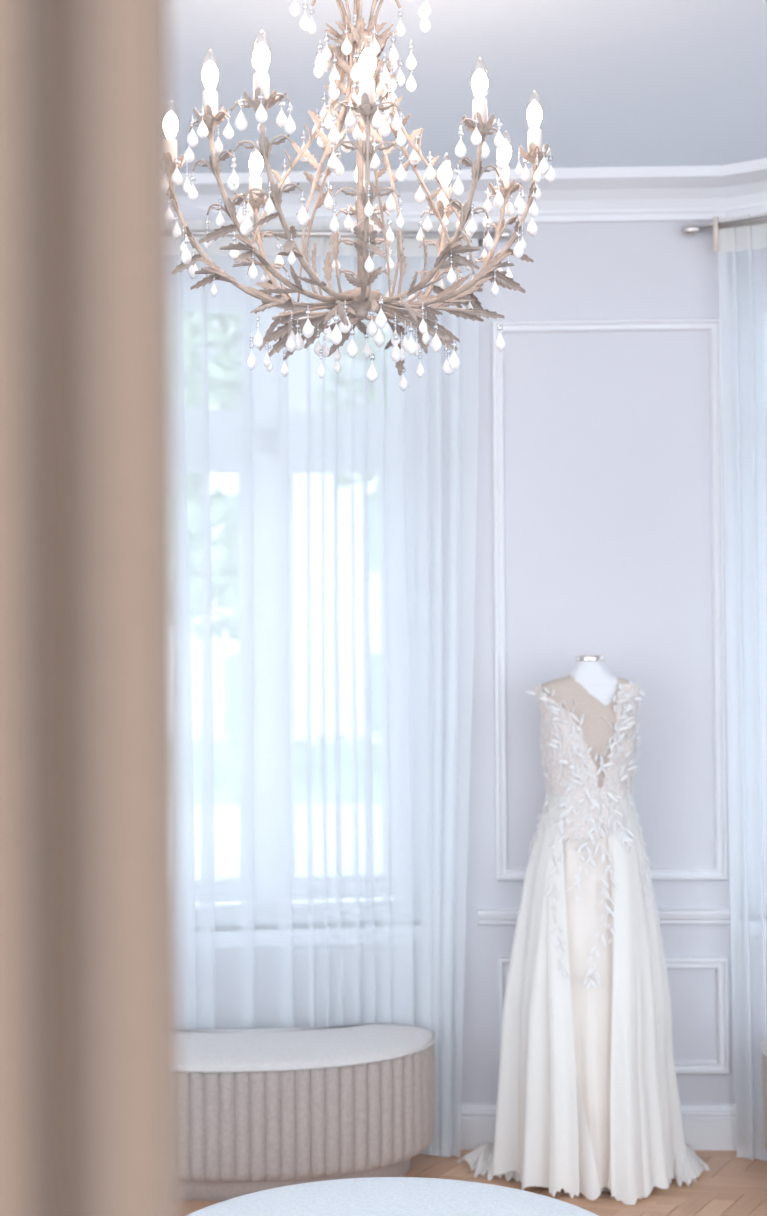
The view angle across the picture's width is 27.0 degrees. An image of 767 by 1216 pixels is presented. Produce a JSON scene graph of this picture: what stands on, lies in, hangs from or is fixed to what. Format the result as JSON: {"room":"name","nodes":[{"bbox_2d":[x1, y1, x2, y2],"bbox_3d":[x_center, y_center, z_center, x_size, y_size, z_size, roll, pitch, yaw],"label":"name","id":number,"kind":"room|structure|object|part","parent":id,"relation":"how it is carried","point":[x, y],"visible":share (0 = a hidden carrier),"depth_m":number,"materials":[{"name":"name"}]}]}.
{"room":"bridal shop","nodes":[
{"label":"bridal shop","id":0,"kind":"room"},
{"bbox_2d":[171,203,230,220],"bbox_3d":[-1.379,0.189,5.255,3.400,3.150,0.300,0,-1,-7],"label":"wall","id":1,"kind":"structure","parent":0,"point":[188,212],"depth_m":5.23,"materials":[{"name":"paint"}]},
{"bbox_2d":[170,0,766,173],"bbox_3d":[0.090,-1.509,3.356,6.600,0.150,5.950,0,-1,0],"label":"ceiling","id":2,"kind":"structure","parent":0,"point":[614,83],"depth_m":4.25,"materials":[{"name":"white paint"}]},
{"bbox_2d":[0,0,180,1215],"bbox_3d":[-0.355,0.082,0.719,0.795,3.130,0.054,0,-1,0],"label":"drape","id":3,"kind":"object","parent":2,"relation":"hanging from","point":[90,1109],"visible":1,"depth_m":0.71,"materials":[{"name":"beige fabric"}]},
{"bbox_2d":[170,0,555,390],"bbox_3d":[-0.047,-0.935,3.228,0.800,1.000,0.739,0,-1,-25],"label":"chandelier","id":4,"kind":"object","parent":2,"relation":"hanging from","point":[367,102],"visible":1,"depth_m":3.15,"materials":[{"name":"beige metal"}]},
{"bbox_3d":[-0.256,-0.739,3.216,0.353,0.278,0.014,0,-1,0],"label":"arm","id":5,"kind":"part","parent":4,"relation":"part of","materials":[{"name":"beige metal"}]},
{"bbox_3d":[-0.196,-0.746,3.070,0.350,0.284,0.014,1,-2,-44],"label":"arm","id":6,"kind":"part","parent":4,"relation":"part of","materials":[{"name":"beige metal"}]},
{"bbox_3d":[-0.175,-0.737,3.363,0.014,0.279,0.325,1,-2,-41],"label":"arm","id":7,"kind":"part","parent":4,"relation":"part of","materials":[{"name":"beige metal"}]},
{"bbox_3d":[-0.139,-0.745,3.014,0.014,0.280,0.375,-1,-1,25],"label":"arm","id":8,"kind":"part","parent":4,"relation":"part of","materials":[{"name":"beige metal"}]},
{"bbox_3d":[-0.049,-1.285,3.226,0.009,0.260,0.009,0,-1,0],"label":"rod","id":9,"kind":"part","parent":4,"relation":"part of","materials":[{"name":"beige metal"}]},
{"bbox_3d":[-0.047,-0.910,3.219,0.015,0.550,0.015,0,-1,0],"label":"stem","id":10,"kind":"part","parent":4,"relation":"part of","materials":[{"name":"beige metal"}]},
{"bbox_3d":[-0.036,-0.745,3.027,0.014,0.278,0.310,0,-1,-3],"label":"arm","id":11,"kind":"part","parent":4,"relation":"part of","materials":[{"name":"beige metal"}]},
{"bbox_3d":[0.054,-0.737,3.410,0.014,0.279,0.370,-1,-1,27],"label":"arm","id":12,"kind":"part","parent":4,"relation":"part of","materials":[{"name":"beige metal"}]},
{"bbox_3d":[0.082,-0.747,3.096,0.282,0.284,0.013,-1,-2,43],"label":"arm","id":13,"kind":"part","parent":4,"relation":"part of","materials":[{"name":"beige metal"}]},
{"bbox_3d":[0.122,-0.741,3.332,0.341,0.282,0.014,0,-1,-35],"label":"arm","id":14,"kind":"part","parent":4,"relation":"part of","materials":[{"name":"beige metal"}]},
{"bbox_3d":[0.148,-0.746,3.202,0.320,0.286,0.014,0,-1,4],"label":"arm","id":15,"kind":"part","parent":4,"relation":"part of","materials":[{"name":"beige metal"}]},
{"bbox_2d":[181,1149,766,1215],"bbox_3d":[0.111,1.722,2.116,6.600,0.060,8.300,0,-1,0],"label":"floor","id":16,"kind":"structure","parent":0,"point":[732,1186],"depth_m":4.77,"materials":[{"name":"brown wood"}]},
{"bbox_2d":[179,1024,435,1200],"bbox_3d":[-0.398,1.531,4.832,1.155,0.438,0.398,0,-1,-3],"label":"bench","id":17,"kind":"object","parent":16,"relation":"on","point":[267,1108],"visible":0.59,"depth_m":4.70,"materials":[{"name":"beige fabric"}]},
{"bbox_3d":[-0.400,1.330,4.837,1.134,0.036,0.385,0,-1,-3],"label":"seat","id":18,"kind":"part","parent":17,"relation":"part of","materials":[{"name":"beige fabric"}]},
{"bbox_2d":[186,1177,598,1215],"bbox_3d":[0.015,1.485,3.091,1.072,0.454,1.072,0,-1,0],"label":"pouf","id":19,"kind":"object","parent":16,"relation":"on","point":[370,1196],"visible":1,"depth_m":3.41,"materials":[{"name":"beige fabric"}]},
{"bbox_2d":[569,655,633,1192],"bbox_3d":[0.638,0.944,4.912,0.279,1.600,0.279,-1,-1,39],"label":"mannequin","id":20,"kind":"object","parent":16,"relation":"on","point":[590,671],"visible":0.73,"depth_m":4.88,"materials":[{"name":"plastic"}]},
{"bbox_2d":[456,675,709,1204],"bbox_3d":[0.614,0.973,4.905,0.783,1.537,0.489,0,-1,0],"label":"dress","id":21,"kind":"object","parent":20,"relation":"attached to","point":[588,1101],"visible":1,"depth_m":4.78,"materials":[{"name":"beige fabric"}]},
{"bbox_2d":[761,1039,766,1151],"bbox_3d":[1.591,1.511,4.502,1.155,0.438,0.398,-1,-1,31],"label":"bench","id":22,"kind":"object","parent":16,"relation":"on","point":[764,1043],"visible":1,"depth_m":4.81,"materials":[{"name":"beige fabric"}]},
{"bbox_2d":[461,221,734,1103],"bbox_3d":[0.685,0.179,5.414,0.916,3.150,0.427,0,-1,0],"label":"wall","id":23,"kind":"structure","parent":0,"point":[607,434],"depth_m":5.22,"materials":[{"name":"paint"}]},
{"bbox_2d":[171,228,510,246],"bbox_3d":[-0.324,-1.204,5.179,1.472,0.044,0.101,0,-1,-2],"label":"curtain rod","id":24,"kind":"object","parent":23,"relation":"attached to","point":[506,235],"visible":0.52,"depth_m":5.15,"materials":[{"name":"silver metal"}]},
{"bbox_2d":[171,220,478,1156],"bbox_3d":[-0.368,0.252,5.121,1.368,2.998,0.053,0,-1,-1],"label":"sheer curtain","id":25,"kind":"object","parent":24,"relation":"hanging from","point":[325,527],"visible":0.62,"depth_m":5.13,"materials":[{"name":"white fabric"}]},
{"bbox_3d":[-0.350,-1.205,5.143,1.417,0.021,0.021,0,-1,-3],"label":"rail","id":26,"kind":"part","parent":24,"relation":"part of","materials":[{"name":"silver metal"}]},
{"bbox_2d":[174,158,766,223],"bbox_3d":[0.054,-1.333,4.994,6.339,0.135,0.902,-1,-1,12],"label":"trim","id":27,"kind":"structure","parent":23,"relation":"attached to","point":[655,193],"depth_m":5.17,"materials":[{"name":"white paint"}]},
{"bbox_2d":[460,1103,736,1149],"bbox_3d":[0.689,1.679,5.171,0.905,0.142,0.026,0,-1,2],"label":"baseboard","id":28,"kind":"structure","parent":23,"relation":"attached to","point":[705,1126],"depth_m":5.16,"materials":[{"name":"white paint"}]},
{"bbox_2d":[477,909,730,924],"bbox_3d":[0.721,1.002,5.179,0.831,0.048,0.034,0,-1,2],"label":"trim","id":29,"kind":"structure","parent":23,"relation":"attached to","point":[485,916],"depth_m":5.17,"materials":[{"name":"white paint"}]},
{"bbox_2d":[492,318,726,879],"bbox_3d":[0.734,-0.029,5.203,0.745,1.822,0.026,0,-1,2],"label":"trim","id":30,"kind":"structure","parent":23,"relation":"attached to","point":[719,871],"depth_m":5.20,"materials":[{"name":"white paint"}]},
{"bbox_2d":[499,957,728,1073],"bbox_3d":[0.745,1.319,5.176,0.739,0.372,0.026,0,-1,2],"label":"trim","id":31,"kind":"structure","parent":23,"relation":"attached to","point":[721,1065],"depth_m":5.16,"materials":[{"name":"white paint"}]},
{"bbox_3d":[2.149,-1.310,4.707,2.055,0.220,1.321,0,-1,0],"label":"wall","id":32,"kind":"structure","parent":0,"visible":0},
{"bbox_2d":[682,215,766,236],"bbox_3d":[1.601,-1.235,4.858,1.416,0.044,0.101,-1,-1,30],"label":"curtain rod","id":33,"kind":"object","parent":32,"relation":"attached to","point":[692,229],"visible":0.78,"depth_m":5.11,"materials":[{"name":"silver metal"}]},
{"bbox_3d":[1.607,-1.236,4.813,1.361,0.022,0.022,-1,-1,31],"label":"rail","id":34,"kind":"part","parent":33,"relation":"part of","materials":[{"name":"silver metal"}]},
{"bbox_2d":[713,212,766,1161],"bbox_3d":[1.643,0.233,4.785,1.312,2.996,0.043,-1,-1,30],"label":"sheer curtain","id":35,"kind":"object","parent":33,"relation":"hanging from","point":[741,250],"visible":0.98,"depth_m":5.07,"materials":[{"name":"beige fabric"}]}
]}

